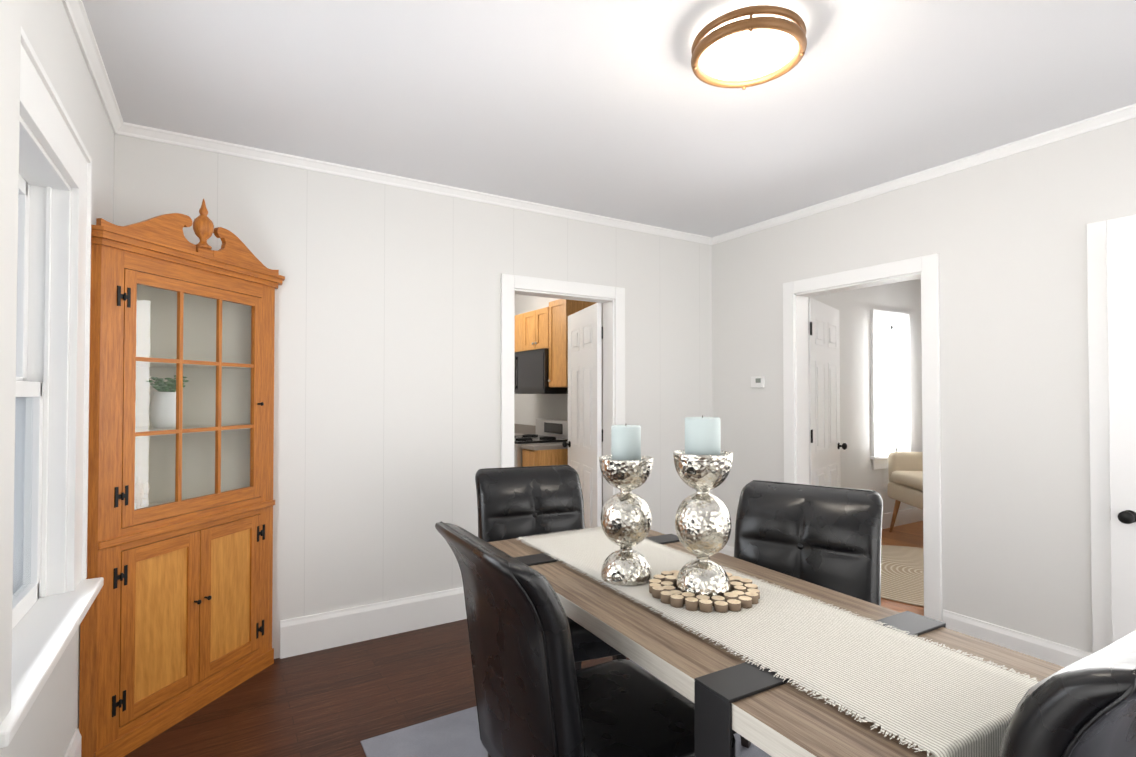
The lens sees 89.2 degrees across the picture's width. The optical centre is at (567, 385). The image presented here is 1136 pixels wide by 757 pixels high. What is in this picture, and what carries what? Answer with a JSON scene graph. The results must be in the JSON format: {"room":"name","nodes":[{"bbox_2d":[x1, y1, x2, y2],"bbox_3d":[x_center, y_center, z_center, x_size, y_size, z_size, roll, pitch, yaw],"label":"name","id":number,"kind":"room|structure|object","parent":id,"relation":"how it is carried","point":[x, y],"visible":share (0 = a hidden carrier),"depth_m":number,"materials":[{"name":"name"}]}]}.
{"room":"dining room","nodes":[
{"label":"dining room","id":0,"kind":"room"},
{"bbox_2d":[0,0,113,756],"bbox_3d":[-0.899,0.066,0.531,0.280,2.600,4.800,1,-1,-31],"label":"wall","id":1,"kind":"structure","parent":0,"point":[49,726],"depth_m":1.45,"materials":[{"name":"white paint"}]},
{"bbox_2d":[0,26,103,747],"bbox_3d":[-1.470,-0.004,1.485,0.300,1.594,1.104,1,-1,-31],"label":"window","id":2,"kind":"structure","parent":1,"relation":"in","point":[55,592],"depth_m":1.81,"materials":[{"name":"white paint"}]},
{"bbox_2d":[64,728,81,756],"bbox_3d":[-1.441,1.287,1.570,0.016,0.190,1.030,1,-1,-31],"label":"baseboard","id":3,"kind":"structure","parent":1,"relation":"attached to","point":[74,748],"depth_m":1.95,"materials":[{"name":"white paint"}]},
{"bbox_2d":[62,0,1135,244],"bbox_3d":[0.786,-1.194,1.580,3.790,0.048,4.800,1,-1,-31],"label":"crown molding","id":4,"kind":"structure","parent":1,"relation":"attached to","point":[84,36],"depth_m":3.01,"materials":[{"name":"white paint"}]},
{"bbox_2d":[113,134,921,658],"bbox_3d":[0.924,0.127,4.527,7.720,2.600,0.120,1,-1,-31],"label":"wall","id":5,"kind":"structure","parent":0,"point":[387,372],"depth_m":3.32,"materials":[{"name":"paint"}]},
{"bbox_2d":[280,587,466,658],"bbox_3d":[-0.953,1.313,3.281,1.235,0.190,0.016,1,-1,-31],"label":"baseboard","id":6,"kind":"structure","parent":5,"relation":"attached to","point":[316,632],"depth_m":3.18,"materials":[{"name":"white paint"}]},
{"bbox_2d":[501,274,624,505],"bbox_3d":[-0.044,0.358,3.932,0.968,2.119,0.160,1,-1,-31],"label":"door frame","id":7,"kind":"structure","parent":5,"relation":"attached to","point":[611,299],"depth_m":3.96,"materials":[{"name":"white paint"}]},
{"bbox_2d":[562,303,602,528],"bbox_3d":[0.123,0.411,4.550,0.164,2.020,0.775,0,-1,-16],"label":"kitchen door","id":8,"kind":"structure","parent":5,"relation":"in","point":[585,429],"depth_m":4.40,"materials":[{"name":"white paint"}]},
{"bbox_2d":[870,309,910,469],"bbox_3d":[3.282,0.041,5.945,0.710,1.599,0.180,1,-1,-31],"label":"sunroom window","id":9,"kind":"structure","parent":5,"relation":"in","point":[897,386],"depth_m":6.02,"materials":[{"name":"white glass"}]},
{"bbox_2d":[882,507,922,528],"bbox_3d":[2.705,1.367,5.516,3.390,0.150,0.016,1,-1,-31],"label":"baseboard","id":10,"kind":"structure","parent":5,"relation":"attached to","point":[908,516],"depth_m":5.99,"materials":[{"name":"white paint"}]},
{"bbox_2d":[124,521,923,756],"bbox_3d":[2.207,1.445,2.408,7.720,0.100,5.040,1,-1,-31],"label":"floor","id":11,"kind":"structure","parent":0,"point":[343,701],"depth_m":2.57,"materials":[{"name":"brown wood"}]},
{"bbox_2d":[79,199,284,756],"bbox_3d":[-1.814,0.290,2.553,0.536,2.214,0.989,0,-1,14],"label":"tall cabinet","id":12,"kind":"object","parent":11,"relation":"on","point":[176,625],"visible":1,"depth_m":2.44,"materials":[{"name":"brown wood"}]},
{"bbox_2d":[134,476,149,508],"bbox_3d":[-1.791,0.459,2.402,0.074,0.165,0.070,1,-1,-31],"label":"figurine","id":13,"kind":"object","parent":12,"relation":"in","point":[142,492],"depth_m":2.40,"materials":[{"name":"beige ceramic"}]},
{"bbox_2d":[146,375,188,428],"bbox_3d":[-1.762,0.071,2.540,0.154,0.233,0.146,1,-1,-31],"label":"vase","id":14,"kind":"object","parent":12,"relation":"in","point":[161,398],"depth_m":2.48,"materials":[{"name":"white ceramic"}]},
{"bbox_2d":[361,660,771,756],"bbox_3d":[1.062,1.376,1.434,2.350,0.008,3.330,1,-1,-31],"label":"rug","id":15,"kind":"object","parent":11,"relation":"on","point":[456,734],"visible":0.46,"depth_m":2.24,"materials":[{"name":"grey carpet"}]},
{"bbox_2d":[475,465,625,670],"bbox_3d":[-0.094,0.886,2.453,0.505,1.002,0.664,0,-1,-20],"label":"head chair","id":16,"kind":"object","parent":15,"relation":"on","point":[516,502],"visible":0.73,"depth_m":2.60,"materials":[{"name":"black leather"}]},
{"bbox_2d":[435,521,735,756],"bbox_3d":[0.033,0.872,1.536,0.664,1.002,0.505,1,-1,-30],"label":"chair","id":17,"kind":"object","parent":15,"relation":"on","point":[537,694],"visible":0.98,"depth_m":1.40,"materials":[{"name":"black leather"}]},
{"bbox_2d":[487,529,1064,756],"bbox_3d":[0.376,0.998,1.776,0.766,0.756,1.660,0,-1,-29],"label":"dining table","id":18,"kind":"object","parent":15,"relation":"on","point":[724,691],"visible":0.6,"depth_m":1.29,"materials":[{"name":"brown wood"}]},
{"bbox_2d":[516,526,1039,756],"bbox_3d":[0.387,0.717,1.762,0.482,0.202,1.660,0,-1,-29],"label":"table runner","id":19,"kind":"object","parent":18,"relation":"on","point":[933,699],"visible":0.75,"depth_m":1.27,"materials":[{"name":"beige fabric"}]},
{"bbox_2d":[599,455,652,585],"bbox_3d":[0.186,0.424,1.843,0.174,0.385,0.174,1,-1,-31],"label":"candle holder","id":20,"kind":"object","parent":19,"relation":"on","point":[626,519],"visible":0.98,"depth_m":1.78,"materials":[{"name":"silver metal"}]},
{"bbox_2d":[611,425,640,459],"bbox_3d":[0.186,0.201,1.846,0.094,0.156,0.094,1,-1,-31],"label":"candle","id":21,"kind":"object","parent":20,"relation":"on","point":[625,442],"visible":0.79,"depth_m":1.81,"materials":[{"name":"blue wax"}]},
{"bbox_2d":[673,450,732,599],"bbox_3d":[0.400,0.406,1.709,0.174,0.415,0.174,1,-1,-31],"label":"candle holder","id":22,"kind":"object","parent":19,"relation":"on","point":[703,524],"visible":0.96,"depth_m":1.65,"materials":[{"name":"silver metal"}]},
{"bbox_2d":[685,415,720,454],"bbox_3d":[0.400,0.170,1.713,0.104,0.161,0.104,1,-1,-31],"label":"candle","id":23,"kind":"object","parent":22,"relation":"on","point":[702,435],"visible":0.73,"depth_m":1.67,"materials":[{"name":"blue wax"}]},
{"bbox_2d":[649,570,759,612],"bbox_3d":[0.401,0.601,1.706,0.322,0.026,0.318,1,-1,-31],"label":"trivet","id":24,"kind":"object","parent":19,"relation":"on","point":[744,593],"visible":0.79,"depth_m":1.61,"materials":[{"name":"brown wood"}]},
{"bbox_2d":[734,480,882,747],"bbox_3d":[0.742,0.878,1.939,0.505,1.002,0.664,-1,-1,36],"label":"chair","id":25,"kind":"object","parent":15,"relation":"on","point":[828,537],"visible":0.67,"depth_m":2.06,"materials":[{"name":"black leather"}]},
{"bbox_2d":[998,631,1135,756],"bbox_3d":[0.753,0.865,1.098,0.505,1.002,0.664,0,-1,-29],"label":"chair","id":26,"kind":"object","parent":15,"relation":"on","point":[1084,707],"visible":1,"depth_m":0.78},
{"bbox_2d":[881,545,923,606],"bbox_3d":[2.716,1.419,4.337,1.620,0.010,1.620,1,-1,-31],"label":"round jute rug","id":27,"kind":"object","parent":11,"relation":"on","point":[902,574],"visible":0.15,"depth_m":4.30,"materials":[{"name":"beige wicker"}]},
{"bbox_2d":[887,452,922,531],"bbox_3d":[3.523,0.871,5.267,0.858,1.111,0.806,0,-1,4],"label":"armchair","id":28,"kind":"object","parent":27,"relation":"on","point":[905,472],"visible":0.25,"depth_m":5.50,"materials":[{"name":"beige fabric"}]},
{"bbox_2d":[514,294,602,507],"bbox_3d":[-0.182,0.150,6.031,0.120,2.600,3.600,1,-1,-31],"label":"wall","id":29,"kind":"structure","parent":0,"point":[529,409],"depth_m":6.15,"materials":[{"name":"white paint"}]},
{"bbox_2d":[514,423,535,434],"bbox_3d":[-0.627,0.491,6.618,0.017,0.104,1.285,1,-1,-31],"label":"backsplash","id":30,"kind":"structure","parent":29,"relation":"attached to","point":[522,429],"depth_m":6.34,"materials":[{"name":"beige tile"}]},
{"bbox_2d":[515,299,596,386],"bbox_3d":[-0.156,-0.368,5.527,0.368,0.780,1.080,1,-1,-31],"label":"upper cabinet","id":31,"kind":"object","parent":29,"relation":"attached to","point":[545,327],"visible":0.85,"depth_m":5.20,"materials":[{"name":"brown wood"}]},
{"bbox_2d":[514,348,567,393],"bbox_3d":[-0.259,-0.123,5.649,0.410,0.415,0.756,1,-1,-31],"label":"over-the-range microwave","id":32,"kind":"object","parent":31,"relation":"attached to","point":[531,374],"visible":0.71,"depth_m":5.39,"materials":[{"name":"black metal"}]},
{"bbox_2d":[82,0,1135,236],"bbox_3d":[0.709,-1.269,1.534,4.210,0.100,5.040,1,-1,-31],"label":"ceiling","id":33,"kind":"structure","parent":0,"point":[617,109],"depth_m":2.35,"materials":[{"name":"white paint"}]},
{"bbox_2d":[691,5,806,89],"bbox_3d":[0.619,-1.159,1.987,0.382,0.104,0.382,1,-1,-31],"label":"ceiling light fixture","id":34,"kind":"object","parent":33,"relation":"attached to","point":[745,47],"visible":1,"depth_m":1.92,"materials":[{"name":"brown metal"}]},
{"bbox_2d":[712,118,1135,652],"bbox_3d":[2.454,0.097,2.579,0.120,2.600,4.800,1,-1,-31],"label":"wall","id":35,"kind":"structure","parent":0,"point":[1005,238],"depth_m":2.93,"materials":[{"name":"white paint"}]},
{"bbox_2d":[719,545,733,556],"bbox_3d":[1.331,1.328,4.269,0.017,0.190,0.655,1,-1,-31],"label":"baseboard","id":36,"kind":"structure","parent":35,"relation":"attached to","point":[728,550],"depth_m":4.42,"materials":[{"name":"white paint"}]},
{"bbox_2d":[751,376,764,387],"bbox_3d":[1.383,-0.023,4.195,0.025,0.080,0.110,1,-1,-31],"label":"thermostat","id":37,"kind":"object","parent":35,"relation":"attached to","point":[757,382],"visible":1,"depth_m":4.18,"materials":[{"name":"white plastic"}]},
{"bbox_2d":[808,297,846,486],"bbox_3d":[1.925,0.399,4.326,0.164,2.020,0.815,-1,-1,39],"label":"door","id":38,"kind":"structure","parent":35,"relation":"in","point":[824,385],"depth_m":4.27,"materials":[{"name":"white paint"}]},
{"bbox_2d":[783,253,942,621],"bbox_3d":[1.826,0.348,3.604,0.160,2.129,1.008,1,-1,-31],"label":"door frame","id":39,"kind":"structure","parent":35,"relation":"attached to","point":[798,293],"depth_m":3.31,"materials":[{"name":"white paint"}]},
{"bbox_2d":[942,609,1091,666],"bbox_3d":[2.197,1.307,2.851,0.016,0.190,0.625,1,-1,-31],"label":"baseboard","id":40,"kind":"structure","parent":35,"relation":"attached to","point":[1050,651],"depth_m":2.83,"materials":[{"name":"white paint"}]},
{"bbox_2d":[1087,214,1135,653],"bbox_3d":[2.611,0.327,2.186,0.018,2.130,0.970,1,-1,-31],"label":"trim","id":41,"kind":"structure","parent":35,"relation":"attached to","point":[1098,232],"depth_m":2.56,"materials":[{"name":"white paint"}]},
{"bbox_2d":[1106,230,1135,642],"bbox_3d":[2.573,0.360,2.155,0.109,2.050,0.832,1,-1,-31],"label":"closet door","id":42,"kind":"structure","parent":35,"relation":"in","point":[1121,280],"depth_m":2.48,"materials":[{"name":"white paint"}]},
{"bbox_3d":[-1.274,1.490,5.343,2.680,0.100,3.600,1,-1,-31],"label":"floor","id":43,"kind":"structure","parent":0,"visible":0},
{"bbox_2d":[514,419,567,466],"bbox_3d":[-0.388,0.893,5.554,0.712,1.100,0.750,1,-1,-31],"label":"range","id":44,"kind":"object","parent":43,"relation":"on","point":[550,431],"visible":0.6,"depth_m":5.54,"materials":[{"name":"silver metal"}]},
{"bbox_2d":[521,447,567,466],"bbox_3d":[-0.079,0.996,5.140,0.615,0.880,0.255,1,-1,-31],"label":"base cabinet","id":45,"kind":"object","parent":43,"relation":"on","point":[544,454],"depth_m":4.96,"materials":[{"name":"brown wood"}]},
{"bbox_2d":[522,443,567,450],"bbox_3d":[-0.085,0.539,5.144,0.627,0.035,0.255,1,-1,-31],"label":"countertop","id":46,"kind":"structure","parent":45,"relation":"on","point":[526,447],"depth_m":5.01,"materials":[{"name":"beige stone"}]},
{"label":"outside","id":47,"kind":"structure","parent":0,"visible":0},
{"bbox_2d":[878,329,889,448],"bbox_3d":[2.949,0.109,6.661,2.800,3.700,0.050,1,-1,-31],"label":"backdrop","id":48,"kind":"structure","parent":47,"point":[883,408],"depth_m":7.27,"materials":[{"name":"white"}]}
]}

